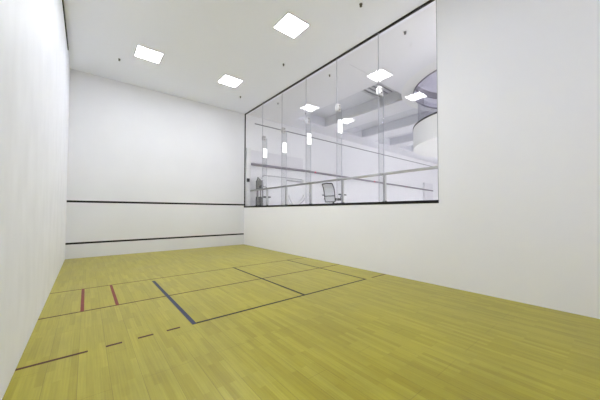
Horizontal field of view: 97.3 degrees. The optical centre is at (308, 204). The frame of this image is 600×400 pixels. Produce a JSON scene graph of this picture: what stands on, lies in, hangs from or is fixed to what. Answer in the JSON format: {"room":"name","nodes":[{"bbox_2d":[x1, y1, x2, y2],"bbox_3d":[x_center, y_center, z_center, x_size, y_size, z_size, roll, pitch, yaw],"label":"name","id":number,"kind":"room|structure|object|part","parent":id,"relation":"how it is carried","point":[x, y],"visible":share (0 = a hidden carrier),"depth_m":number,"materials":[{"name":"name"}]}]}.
{"room":"sports hall","nodes":[
{"label":"sports hall","id":0,"kind":"room"},
{"bbox_2d":[0,0,69,399],"bbox_3d":[-3.751,-1.450,3.591,0.200,6.100,12.392,1,-2,-40],"label":"wall","id":1,"kind":"structure","parent":0,"point":[34,56],"depth_m":2.90,"materials":[{"name":"white paint"}]},
{"bbox_2d":[62,0,68,49],"bbox_3d":[-3.274,-4.474,3.284,0.020,0.063,10.792,1,-2,-40],"label":"trim","id":2,"kind":"structure","parent":1,"relation":"attached to","point":[62,0],"depth_m":6.33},
{"bbox_2d":[64,0,437,163],"bbox_3d":[7.812,-4.515,12.465,29.200,0.560,14.200,1,-2,-40],"label":"ceiling","id":3,"kind":"structure","parent":0,"point":[201,42],"depth_m":7.72,"materials":[{"name":"white paint"}]},
{"bbox_2d":[134,45,163,63],"bbox_3d":[-4.667,-4.385,7.723,0.654,0.012,0.654,1,-2,-40],"label":"recessed light","id":4,"kind":"object","parent":3,"relation":"in","point":[141,52],"visible":1,"depth_m":7.71,"materials":[{"name":"white plastic"}]},
{"bbox_2d":[218,75,242,87],"bbox_3d":[-2.748,-4.338,9.295,0.654,0.012,0.654,1,-2,-40],"label":"recessed light","id":5,"kind":"object","parent":3,"relation":"in","point":[227,80],"visible":1,"depth_m":9.29,"materials":[{"name":"white plastic"}]},
{"bbox_2d":[273,12,309,38],"bbox_3d":[-0.420,-4.408,6.524,0.654,0.012,0.654,1,-2,-40],"label":"recessed light","id":6,"kind":"object","parent":3,"relation":"in","point":[290,25],"visible":1,"depth_m":6.49,"materials":[{"name":"white plastic"}]},
{"bbox_2d":[362,83,394,97],"bbox_3d":[2.822,-4.771,10.623,1.780,0.049,1.510,1,-2,-40],"label":"ceiling vent","id":7,"kind":"object","parent":3,"relation":"in","point":[371,91],"visible":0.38,"depth_m":10.98,"materials":[{"name":"grey metal"}]},
{"bbox_2d":[65,68,437,258],"bbox_3d":[3.302,-1.052,17.732,29.200,6.100,0.202,1,-2,-40],"label":"wall","id":8,"kind":"structure","parent":0,"point":[148,170],"depth_m":10.45,"materials":[{"name":"white paint"}]},
{"bbox_2d":[245,148,250,205],"bbox_3d":[-2.824,-1.160,12.392,0.215,3.000,0.100,1,-2,-40],"label":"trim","id":9,"kind":"structure","parent":8,"relation":"attached to","point":[248,150],"depth_m":12.35,"materials":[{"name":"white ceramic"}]},
{"bbox_2d":[251,150,302,168],"bbox_3d":[-1.531,-2.251,13.558,3.215,0.650,0.020,1,-2,-40],"label":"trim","id":10,"kind":"structure","parent":8,"relation":"attached to","point":[272,159],"depth_m":13.47,"materials":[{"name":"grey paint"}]},
{"bbox_2d":[261,175,301,179],"bbox_3d":[-1.343,-1.333,13.613,2.521,0.195,0.142,1,-2,-40],"label":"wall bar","id":11,"kind":"object","parent":8,"relation":"attached to","point":[263,175],"visible":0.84,"depth_m":13.44,"materials":[{"name":"grey metal"}]},
{"bbox_2d":[251,163,432,190],"bbox_3d":[4.334,-1.594,18.340,18.362,0.428,0.220,1,-2,-40],"label":"wall handrail","id":12,"kind":"object","parent":8,"relation":"attached to","point":[252,164],"visible":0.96,"depth_m":15.42,"materials":[{"name":"grey metal"}]},
{"bbox_2d":[255,123,431,166],"bbox_3d":[5.604,-3.700,19.596,21.380,0.045,0.012,1,-2,-40],"label":"trim","id":13,"kind":"structure","parent":8,"relation":"attached to","point":[255,123],"depth_m":16.23,"materials":[{"name":"grey metal"}]},
{"bbox_2d":[423,183,432,199],"bbox_3d":[10.783,-0.621,23.780,1.550,2.600,0.150,1,-2,-40],"label":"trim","id":14,"kind":"structure","parent":8,"relation":"attached to","point":[427,195],"depth_m":23.61,"materials":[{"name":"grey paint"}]},
{"bbox_2d":[2,244,599,399],"bbox_3d":[-1.412,1.735,5.607,6.496,0.152,12.592,1,-2,-40],"label":"floor","id":15,"kind":"structure","parent":0,"point":[231,322],"depth_m":3.13,"materials":[{"name":"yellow wood"}]},
{"bbox_2d":[244,0,599,318],"bbox_3d":[1.062,-1.329,7.632,0.180,6.100,12.392,1,-2,-40],"label":"wall","id":16,"kind":"structure","parent":0,"point":[519,80],"depth_m":4.67,"materials":[{"name":"white paint"}]},
{"bbox_2d":[244,0,438,207],"bbox_3d":[0.985,-2.074,7.843,0.316,4.599,12.000,1,-2,-40],"label":"window","id":17,"kind":"structure","parent":16,"relation":"in","point":[429,1],"depth_m":7.51,"materials":[{"name":"clear glass"}]},
{"bbox_3d":[-1.846,-1.401,11.155,0.210,3.020,0.150,1,-2,-40],"label":"glass fin","id":18,"kind":"part","parent":17,"relation":"part of","materials":[{"name":"clear glass"}]},
{"bbox_2d":[263,149,266,157],"bbox_3d":[-1.831,-2.171,11.161,0.175,0.380,0.027,1,-2,-40],"label":"light","id":19,"kind":"object","parent":17,"relation":"attached to","point":[264,150],"visible":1,"depth_m":11.14,"materials":[{"name":"white"}]},
{"bbox_3d":[-0.920,-1.429,10.053,0.210,3.020,0.150,1,-2,-40],"label":"glass fin","id":20,"kind":"part","parent":17,"relation":"part of","materials":[{"name":"clear glass"}]},
{"bbox_2d":[283,143,286,152],"bbox_3d":[-0.905,-2.169,10.058,0.175,0.380,0.027,1,-2,-40],"label":"light","id":21,"kind":"object","parent":17,"relation":"attached to","point":[284,144],"visible":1,"depth_m":10.05,"materials":[{"name":"white plastic"}]},
{"bbox_3d":[-0.854,-0.205,10.169,0.060,0.980,0.068,1,-2,-40],"label":"post","id":22,"kind":"part","parent":17,"relation":"part of","materials":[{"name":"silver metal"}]},
{"bbox_3d":[0.006,-1.456,8.951,0.210,3.020,0.150,1,-2,-40],"label":"glass fin","id":23,"kind":"part","parent":17,"relation":"part of","materials":[{"name":"clear glass"}]},
{"bbox_2d":[307,133,310,144],"bbox_3d":[0.022,-2.226,8.956,0.175,0.380,0.027,1,-2,-40],"label":"light","id":24,"kind":"object","parent":17,"relation":"attached to","point":[308,134],"visible":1,"depth_m":8.94,"materials":[{"name":"white plastic"}]},
{"bbox_3d":[0.085,-0.233,9.051,0.060,0.980,0.068,1,-2,-40],"label":"post","id":25,"kind":"part","parent":17,"relation":"part of","materials":[{"name":"silver metal"}]},
{"bbox_3d":[0.926,-1.484,7.856,0.210,3.020,0.150,1,-2,-40],"label":"glass fin","id":26,"kind":"part","parent":17,"relation":"part of","materials":[{"name":"clear glass"}]},
{"bbox_2d":[338,120,341,133],"bbox_3d":[0.942,-2.324,7.864,0.175,0.380,0.027,1,-2,-40],"label":"light","id":27,"kind":"object","parent":17,"relation":"attached to","point":[339,121],"visible":1,"depth_m":7.84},
{"bbox_3d":[1.030,-0.261,7.926,0.060,0.980,0.068,1,-2,-40],"label":"post","id":28,"kind":"part","parent":17,"relation":"part of","materials":[{"name":"silver metal"}]},
{"bbox_3d":[1.080,-0.287,7.864,0.074,1.029,11.980,1,-2,-40],"label":"guard rail","id":29,"kind":"part","parent":17,"relation":"part of","materials":[{"name":"grey metal"}]},
{"bbox_3d":[1.079,-0.768,7.875,0.068,0.068,11.980,1,-2,-40],"label":"rail","id":30,"kind":"part","parent":17,"relation":"part of","materials":[{"name":"silver metal"}]},
{"bbox_3d":[1.865,-1.512,6.739,0.210,3.020,0.150,1,-2,-40],"label":"glass fin","id":31,"kind":"part","parent":17,"relation":"part of","materials":[{"name":"clear glass"}]},
{"bbox_3d":[1.970,-0.289,6.809,0.060,0.980,0.068,1,-2,-40],"label":"post","id":32,"kind":"part","parent":17,"relation":"part of","materials":[{"name":"silver metal"}]},
{"bbox_2d":[414,71,436,106],"bbox_3d":[6.200,-5.601,9.439,4.760,2.440,4.760,1,-2,-40],"label":"wall","id":33,"kind":"structure","parent":0,"point":[427,88],"depth_m":11.50,"materials":[{"name":"grey paint"}]},
{"bbox_2d":[401,60,436,111],"bbox_3d":[6.197,-4.310,9.404,5.440,0.022,5.440,1,-2,-40],"label":"trim","id":34,"kind":"structure","parent":33,"relation":"attached to","point":[407,91],"depth_m":9.65,"materials":[{"name":"white paint"}]},
{"bbox_2d":[413,69,436,108],"bbox_3d":[6.197,-4.296,9.404,4.600,0.050,4.600,1,-2,-40],"label":"trim","id":35,"kind":"structure","parent":33,"relation":"attached to","point":[436,69],"depth_m":10.11,"materials":[{"name":"grey paint"}]},
{"bbox_3d":[10.280,0.500,14.413,22.724,0.150,14.200,1,-2,-40],"label":"floor","id":36,"kind":"structure","parent":0,"visible":0},
{"bbox_2d":[256,177,270,205],"bbox_3d":[-2.163,-0.472,12.473,0.730,1.633,0.640,1,-2,-40],"label":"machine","id":37,"kind":"object","parent":36,"relation":"on","point":[259,183],"visible":0.59,"depth_m":12.28,"materials":[{"name":"grey metal"}]},
{"bbox_3d":[-2.247,-0.474,12.402,0.510,1.633,0.640,1,-2,-40],"label":"frame","id":38,"kind":"part","parent":37,"relation":"part of","materials":[{"name":"grey metal"}]},
{"bbox_2d":[288,195,304,204],"bbox_3d":[-0.547,-0.074,12.227,1.025,0.830,0.500,1,-2,-40],"label":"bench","id":39,"kind":"object","parent":36,"relation":"on","point":[289,198],"visible":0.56,"depth_m":12.06,"materials":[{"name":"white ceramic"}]},
{"bbox_2d":[322,183,345,202],"bbox_3d":[0.850,-0.241,9.338,0.760,1.015,0.759,-1,-2,38],"label":"office chair","id":40,"kind":"object","parent":36,"relation":"on","point":[328,188],"visible":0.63,"depth_m":9.18,"materials":[{"name":"grey fabric"}]},
{"bbox_3d":[0.706,-0.406,9.159,0.434,0.615,0.212,-1,-2,38],"label":"backrest","id":41,"kind":"part","parent":40,"relation":"part of","materials":[{"name":"grey fabric"}]},
{"bbox_3d":[0.696,-0.418,9.145,0.468,0.673,0.258,-1,-2,38],"label":"frame","id":42,"kind":"part","parent":40,"relation":"part of","materials":[{"name":"black plastic"}]},
{"bbox_2d":[413,112,437,157],"bbox_3d":[6.195,-3.272,9.376,4.624,7.100,4.624,1,-2,-40],"label":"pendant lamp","id":43,"kind":"object","parent":36,"relation":"on","point":[425,129],"visible":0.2,"depth_m":9.18,"materials":[{"name":"white paint"}]}
]}

